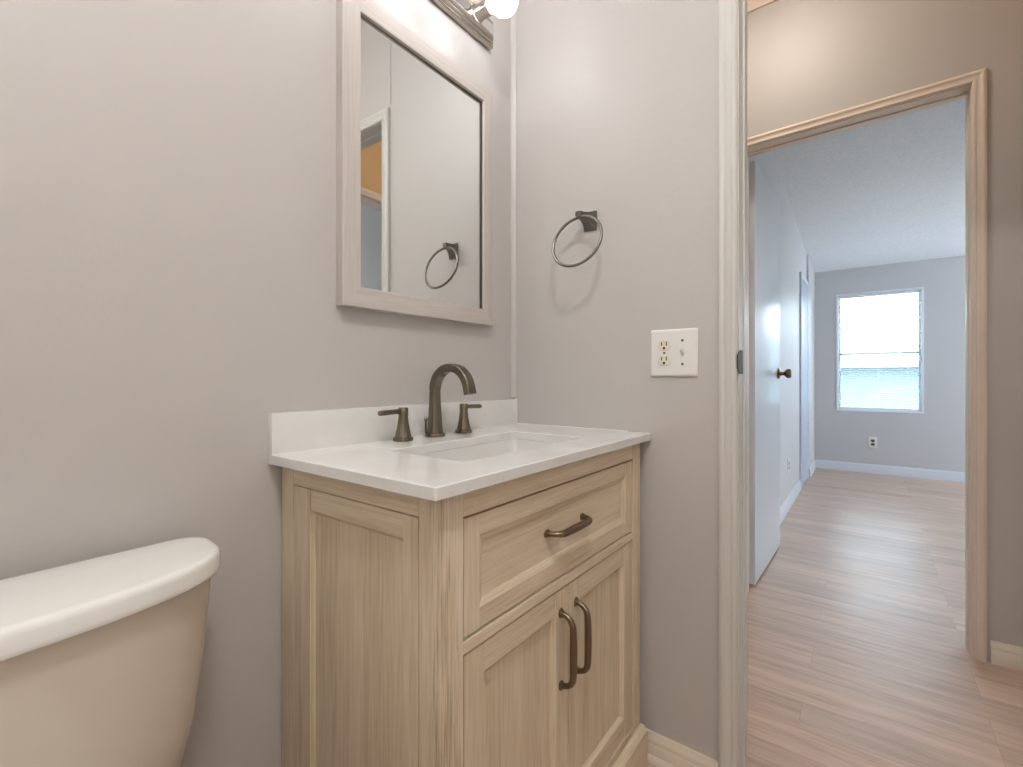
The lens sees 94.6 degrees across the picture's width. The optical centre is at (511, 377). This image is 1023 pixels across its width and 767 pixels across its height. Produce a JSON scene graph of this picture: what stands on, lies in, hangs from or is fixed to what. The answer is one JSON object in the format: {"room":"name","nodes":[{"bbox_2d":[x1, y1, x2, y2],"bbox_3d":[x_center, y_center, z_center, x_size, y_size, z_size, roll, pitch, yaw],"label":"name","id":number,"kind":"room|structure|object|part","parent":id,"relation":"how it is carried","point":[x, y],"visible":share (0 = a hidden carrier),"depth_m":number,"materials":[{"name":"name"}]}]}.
{"room":"bathroom","nodes":[
{"label":"bathroom","id":0,"kind":"room"},
{"bbox_2d":[0,0,512,766],"bbox_3d":[-0.700,-0.330,0.704,0.100,2.700,2.200,0,0,37],"label":"wall","id":1,"kind":"structure","parent":0,"point":[168,167],"depth_m":0.82,"materials":[{"name":"beige paint"}]},
{"bbox_2d":[268,399,515,454],"bbox_3d":[-0.230,0.108,1.229,0.016,0.080,0.790,0,0,37],"label":"backsplash","id":2,"kind":"structure","parent":1,"relation":"attached to","point":[295,431],"depth_m":1.06,"materials":[{"name":"white stone"}]},
{"bbox_2d":[336,0,492,326],"bbox_3d":[-0.219,-0.512,1.235,0.025,0.709,0.516,0,0,37],"label":"wall mirror","id":3,"kind":"object","parent":1,"relation":"attached to","point":[414,129],"visible":1,"depth_m":1.18,"materials":[{"name":"grey mirror"}]},
{"bbox_2d":[361,17,480,308],"bbox_3d":[-0.220,-0.512,1.235,0.004,0.625,0.432,0,0,37],"label":"mirror glass","id":4,"kind":"object","parent":3,"relation":"attached to","point":[421,120],"depth_m":1.20,"materials":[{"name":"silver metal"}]},
{"bbox_2d":[431,0,517,49],"bbox_3d":[-0.192,-1.043,1.150,0.172,0.086,0.628,0,0,37],"label":"vanity light","id":5,"kind":"object","parent":1,"relation":"attached to","point":[474,18],"visible":1,"depth_m":1.32,"materials":[{"name":"silver metal"}]},
{"bbox_2d":[471,0,517,23],"bbox_3d":[-0.045,-1.040,1.316,0.138,0.081,0.081,0,0,37],"label":"bulb","id":6,"kind":"object","parent":5,"relation":"attached to","point":[481,11],"depth_m":1.31,"materials":[{"name":"white glass"}]},
{"bbox_2d":[513,0,717,760],"bbox_3d":[0.029,-0.355,1.585,3.400,2.750,0.085,0,0,37],"label":"wall","id":7,"kind":"structure","parent":0,"point":[617,100],"depth_m":1.28,"materials":[{"name":"beige paint"}]},
{"bbox_2d":[510,11,515,396],"bbox_3d":[0.006,-0.788,1.542,0.016,1.701,0.011,0,0,37],"label":"trim","id":8,"kind":"structure","parent":7,"relation":"attached to","point":[513,17],"depth_m":1.54,"materials":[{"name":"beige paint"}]},
{"bbox_2d":[552,210,602,266],"bbox_3d":[0.197,-0.396,1.343,0.161,0.178,0.097,0,0,37],"label":"towel ring","id":9,"kind":"object","parent":7,"relation":"attached to","point":[589,220],"visible":1,"depth_m":1.35,"materials":[{"name":"grey metal"}]},
{"bbox_2d":[651,328,697,376],"bbox_3d":[0.418,-0.066,1.225,0.122,0.124,0.020,0,0,37],"label":"switch plate","id":10,"kind":"object","parent":7,"relation":"attached to","point":[674,352],"visible":1,"depth_m":1.23,"materials":[{"name":"white plastic"}]},
{"bbox_2d":[658,355,670,365],"bbox_3d":[0.402,-0.046,1.243,0.034,0.028,0.006,0,0,37],"label":"socket","id":11,"kind":"object","parent":10,"relation":"attached to","point":[663,360],"depth_m":1.24,"materials":[{"name":"beige plastic"}]},
{"bbox_2d":[658,340,670,350],"bbox_3d":[0.402,-0.086,1.243,0.034,0.028,0.006,0,0,37],"label":"socket","id":12,"kind":"object","parent":10,"relation":"attached to","point":[663,345],"depth_m":1.24,"materials":[{"name":"beige plastic"}]},
{"bbox_2d":[646,728,717,766],"bbox_3d":[0.253,0.984,1.348,0.633,0.071,0.024,0,0,37],"label":"baseboard","id":13,"kind":"structure","parent":7,"relation":"attached to","point":[662,751],"depth_m":1.23,"materials":[{"name":"paint"}]},
{"bbox_2d":[718,0,746,766],"bbox_3d":[0.868,-0.038,0.951,0.824,2.115,0.119,0,0,37],"label":"door frame","id":14,"kind":"structure","parent":7,"relation":"in","point":[732,14],"depth_m":1.15,"materials":[{"name":"white paint"}]},
{"bbox_3d":[0.838,-0.038,0.911,0.824,2.115,0.016,0,0,37],"label":"casing","id":15,"kind":"part","parent":14,"relation":"part of","materials":[{"name":"white paint"}]},
{"bbox_3d":[0.556,-0.039,1.148,0.003,0.058,0.057,0,0,37],"label":"strike plate","id":16,"kind":"part","parent":14,"relation":"part of","materials":[{"name":"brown metal"}]},
{"bbox_2d":[749,151,806,506],"bbox_3d":[2.222,-0.355,3.855,0.100,2.750,3.850,0,0,37],"label":"wall","id":17,"kind":"structure","parent":0,"point":[793,256],"depth_m":3.68,"materials":[{"name":"paint"}]},
{"bbox_2d":[787,458,789,472],"bbox_3d":[2.172,0.685,3.698,0.008,0.116,0.072,0,0,37],"label":"wall outlet","id":18,"kind":"object","parent":17,"relation":"attached to","point":[788,459],"visible":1,"depth_m":3.67,"materials":[{"name":"white plastic"}]},
{"bbox_2d":[780,479,800,523],"bbox_3d":[1.885,0.971,3.314,0.014,0.098,2.480,0,0,37],"label":"baseboard","id":19,"kind":"structure","parent":17,"relation":"attached to","point":[786,505],"depth_m":3.70,"materials":[{"name":"white paint"}]},
{"bbox_2d":[799,272,807,489],"bbox_3d":[2.826,0.025,4.558,0.017,1.990,0.630,0,0,37],"label":"door","id":20,"kind":"structure","parent":17,"relation":"in","point":[803,283],"depth_m":4.44,"materials":[{"name":"paint"}]},
{"bbox_2d":[807,254,814,477],"bbox_3d":[3.224,-0.120,5.084,0.018,2.280,0.680,0,0,37],"label":"wall pier","id":21,"kind":"object","parent":17,"relation":"in","point":[810,271],"visible":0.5,"depth_m":5.05,"materials":[{"name":"paint"}]},
{"bbox_2d":[809,460,815,477],"bbox_3d":[3.235,0.971,5.072,0.014,0.098,0.654,0,0,37],"label":"baseboard","id":22,"kind":"object","parent":21,"relation":"attached to","point":[812,467],"visible":1,"depth_m":4.99,"materials":[{"name":"white paint"}]},
{"bbox_2d":[646,468,1022,766],"bbox_3d":[1.825,1.050,2.055,5.700,0.060,7.400,0,0,37],"label":"floor","id":23,"kind":"structure","parent":0,"point":[858,655],"depth_m":1.81,"materials":[{"name":"brown wood"}]},
{"bbox_2d":[0,537,220,766],"bbox_3d":[-0.406,0.640,0.399,0.688,0.759,0.494,0,0,37],"label":"toilet","id":24,"kind":"object","parent":23,"relation":"on","point":[101,657],"visible":1,"depth_m":0.58,"materials":[{"name":"ceramic"}]},
{"bbox_3d":[-0.600,0.276,0.546,0.197,0.031,0.494,0,0,37],"label":"tank lid","id":25,"kind":"part","parent":24,"relation":"part of","materials":[{"name":"white ceramic"}]},
{"bbox_2d":[282,443,646,766],"bbox_3d":[-0.049,0.594,1.079,0.478,0.852,0.756,0,0,37],"label":"vanity cabinet","id":26,"kind":"object","parent":23,"relation":"on","point":[498,625],"visible":0.98,"depth_m":0.84,"materials":[{"name":"brown wood"}]},
{"bbox_3d":[-0.281,0.594,0.816,0.424,0.852,0.018,0,0,37],"label":"panel","id":27,"kind":"part","parent":26,"relation":"part of","materials":[{"name":"brown wood"}]},
{"bbox_2d":[268,398,649,501],"bbox_3d":[-0.050,0.117,1.094,0.466,0.102,0.792,0,0,37],"label":"countertop","id":28,"kind":"structure","parent":26,"relation":"on","point":[351,445],"depth_m":0.97,"materials":[{"name":"white stone"}]},
{"bbox_2d":[378,364,481,441],"bbox_3d":[-0.151,0.056,1.165,0.155,0.183,0.347,0,0,37],"label":"faucet","id":29,"kind":"object","parent":28,"relation":"on","point":[434,429],"visible":1,"depth_m":1.18,"materials":[{"name":"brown metal"}]},
{"bbox_2d":[378,407,412,441],"bbox_3d":[-0.269,0.108,1.095,0.047,0.078,0.093,0,0,37],"label":"tap","id":30,"kind":"object","parent":29,"relation":"on","point":[403,434],"depth_m":1.10,"materials":[{"name":"brown metal"}]},
{"bbox_3d":[-0.218,0.119,1.198,0.009,0.040,0.009,0,0,37],"label":"lift rod","id":31,"kind":"part","parent":29,"relation":"part of","materials":[{"name":"brown metal"}]},
{"bbox_3d":[-0.194,0.142,1.194,0.051,0.010,0.051,0,0,37],"label":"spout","id":32,"kind":"part","parent":29,"relation":"part of","materials":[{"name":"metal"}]},
{"bbox_3d":[-0.150,0.052,1.161,0.148,0.174,0.039,0,0,37],"label":"spout","id":33,"kind":"part","parent":29,"relation":"part of","materials":[{"name":"brown metal"}]},
{"bbox_2d":[455,403,481,432],"bbox_3d":[-0.116,0.108,1.298,0.047,0.078,0.093,0,0,37],"label":"tap","id":34,"kind":"object","parent":29,"relation":"on","point":[463,426],"depth_m":1.27,"materials":[{"name":"brown metal"}]},
{"bbox_2d":[419,439,554,460],"bbox_3d":[-0.038,0.231,1.072,0.264,0.126,0.476,0,0,37],"label":"sink basin","id":35,"kind":"object","parent":28,"relation":"in","point":[480,451],"visible":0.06,"depth_m":1.22,"materials":[{"name":"ceramic"}]},
{"bbox_3d":[0.014,0.660,0.842,0.019,0.479,0.309,0,0,37],"label":"door","id":36,"kind":"part","parent":26,"relation":"part of","materials":[{"name":"brown wood"}]},
{"bbox_3d":[0.112,0.594,0.969,0.020,0.852,0.736,0,0,37],"label":"frame","id":37,"kind":"part","parent":26,"relation":"part of","materials":[{"name":"brown wood"}]},
{"bbox_3d":[0.112,0.304,0.971,0.019,0.180,0.633,0,0,37],"label":"drawer","id":38,"kind":"part","parent":26,"relation":"part of","materials":[{"name":"brown wood"}]},
{"bbox_3d":[0.111,0.538,0.926,0.039,0.154,0.016,0,0,37],"label":"handle","id":39,"kind":"part","parent":26,"relation":"part of","materials":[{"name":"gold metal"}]},
{"bbox_3d":[0.124,0.300,0.957,0.039,0.016,0.151,0,0,37],"label":"handle","id":40,"kind":"part","parent":26,"relation":"part of","materials":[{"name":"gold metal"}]},
{"bbox_3d":[0.148,0.538,0.974,0.039,0.154,0.016,0,0,37],"label":"handle","id":41,"kind":"part","parent":26,"relation":"part of","materials":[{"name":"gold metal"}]},
{"bbox_3d":[0.206,0.660,1.096,0.019,0.479,0.321,0,0,37],"label":"door","id":42,"kind":"part","parent":26,"relation":"part of","materials":[{"name":"brown wood"}]},
{"bbox_2d":[773,99,964,271],"bbox_3d":[3.596,-1.532,2.880,3.468,0.696,3.950,0,0,37],"label":"ceiling","id":43,"kind":"structure","parent":0,"point":[890,191],"depth_m":3.51,"materials":[{"name":"white paint"}]},
{"bbox_2d":[747,0,1022,661],"bbox_3d":[1.644,-0.355,1.816,5.700,2.750,0.100,0,0,37],"label":"wall","id":44,"kind":"structure","parent":0,"point":[807,59],"depth_m":1.72,"materials":[{"name":"paint"}]},
{"bbox_2d":[747,0,777,12],"bbox_3d":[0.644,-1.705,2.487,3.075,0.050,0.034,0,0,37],"label":"ceiling","id":45,"kind":"structure","parent":44,"relation":"attached to","point":[752,5],"depth_m":2.14,"materials":[{"name":"beige paint"}]},
{"bbox_2d":[747,67,986,661],"bbox_3d":[1.408,-0.047,1.994,0.839,2.133,0.133,0,0,37],"label":"door frame","id":46,"kind":"structure","parent":44,"relation":"in","point":[971,87],"depth_m":1.75,"materials":[{"name":"beige paint"}]},
{"bbox_2d":[749,161,791,584],"bbox_3d":[1.406,-0.025,2.558,0.104,2.063,0.714,0,0,39],"label":"door","id":47,"kind":"structure","parent":46,"relation":"attached to","point":[765,373],"depth_m":2.45,"materials":[{"name":"white paint"}]},
{"bbox_3d":[1.607,-0.026,2.774,0.068,0.062,0.062,0,0,37],"label":"knob","id":48,"kind":"part","parent":47,"relation":"part of","materials":[{"name":"brown metal"}]},
{"bbox_3d":[1.443,-0.047,2.041,0.839,2.133,0.016,0,0,37],"label":"casing","id":49,"kind":"part","parent":46,"relation":"part of","materials":[{"name":"beige paint"}]},
{"bbox_2d":[990,640,1022,671],"bbox_3d":[1.797,0.981,1.629,0.202,0.078,0.014,0,0,37],"label":"baseboard","id":50,"kind":"structure","parent":44,"relation":"attached to","point":[1001,654],"depth_m":1.66,"materials":[{"name":"paint"}]},
{"bbox_2d":[815,256,964,471],"bbox_3d":[4.743,-0.130,4.425,3.500,2.300,0.100,0,0,37],"label":"wall","id":51,"kind":"structure","parent":0,"point":[934,439],"depth_m":4.86,"materials":[{"name":"paint"}]},
{"bbox_2d":[869,437,876,447],"bbox_3d":[3.851,0.688,5.031,0.072,0.116,0.008,0,0,37],"label":"wall outlet","id":52,"kind":"object","parent":51,"relation":"attached to","point":[872,440],"visible":1,"depth_m":5.03,"materials":[{"name":"white plastic"}]},
{"bbox_2d":[836,287,923,413],"bbox_3d":[3.917,-0.281,5.042,0.734,1.282,0.100,0,0,37],"label":"window","id":53,"kind":"structure","parent":51,"relation":"in","point":[920,324],"depth_m":4.95,"materials":[{"name":"white plastic"}]},
{"bbox_2d":[838,290,921,410],"bbox_3d":[3.906,-0.284,5.027,0.698,1.236,0.041,0,0,37],"label":"window blind","id":54,"kind":"object","parent":53,"relation":"attached to","point":[909,292],"visible":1,"depth_m":5.04,"materials":[{"name":"white plastic"}]},
{"bbox_3d":[3.908,0.326,5.030,0.690,0.016,0.026,0,0,37],"label":"rail","id":55,"kind":"part","parent":54,"relation":"part of","materials":[{"name":"white plastic"}]},
{"bbox_3d":[3.942,-0.578,5.075,0.692,0.646,0.014,0,0,37],"label":"sash","id":56,"kind":"part","parent":53,"relation":"part of","materials":[{"name":"white glass"}]},
{"bbox_3d":[3.932,0.032,5.062,0.692,0.614,0.014,0,0,37],"label":"sash","id":57,"kind":"part","parent":53,"relation":"part of","materials":[{"name":"white glass"}]},
{"bbox_2d":[816,459,964,482],"bbox_3d":[4.729,0.971,4.364,3.228,0.098,0.014,0,0,37],"label":"baseboard","id":58,"kind":"structure","parent":51,"relation":"attached to","point":[952,476],"depth_m":4.92,"materials":[{"name":"white paint"}]},
{"label":"outside","id":59,"kind":"structure","parent":0,"visible":0},
{"bbox_3d":[19.772,1.895,27.725,60.000,0.050,54.400,0,0,37],"label":"ground","id":60,"kind":"structure","parent":59,"visible":0},
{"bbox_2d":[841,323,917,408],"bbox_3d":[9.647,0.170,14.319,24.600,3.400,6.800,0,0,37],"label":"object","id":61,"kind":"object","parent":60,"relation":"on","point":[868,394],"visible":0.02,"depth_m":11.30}
]}

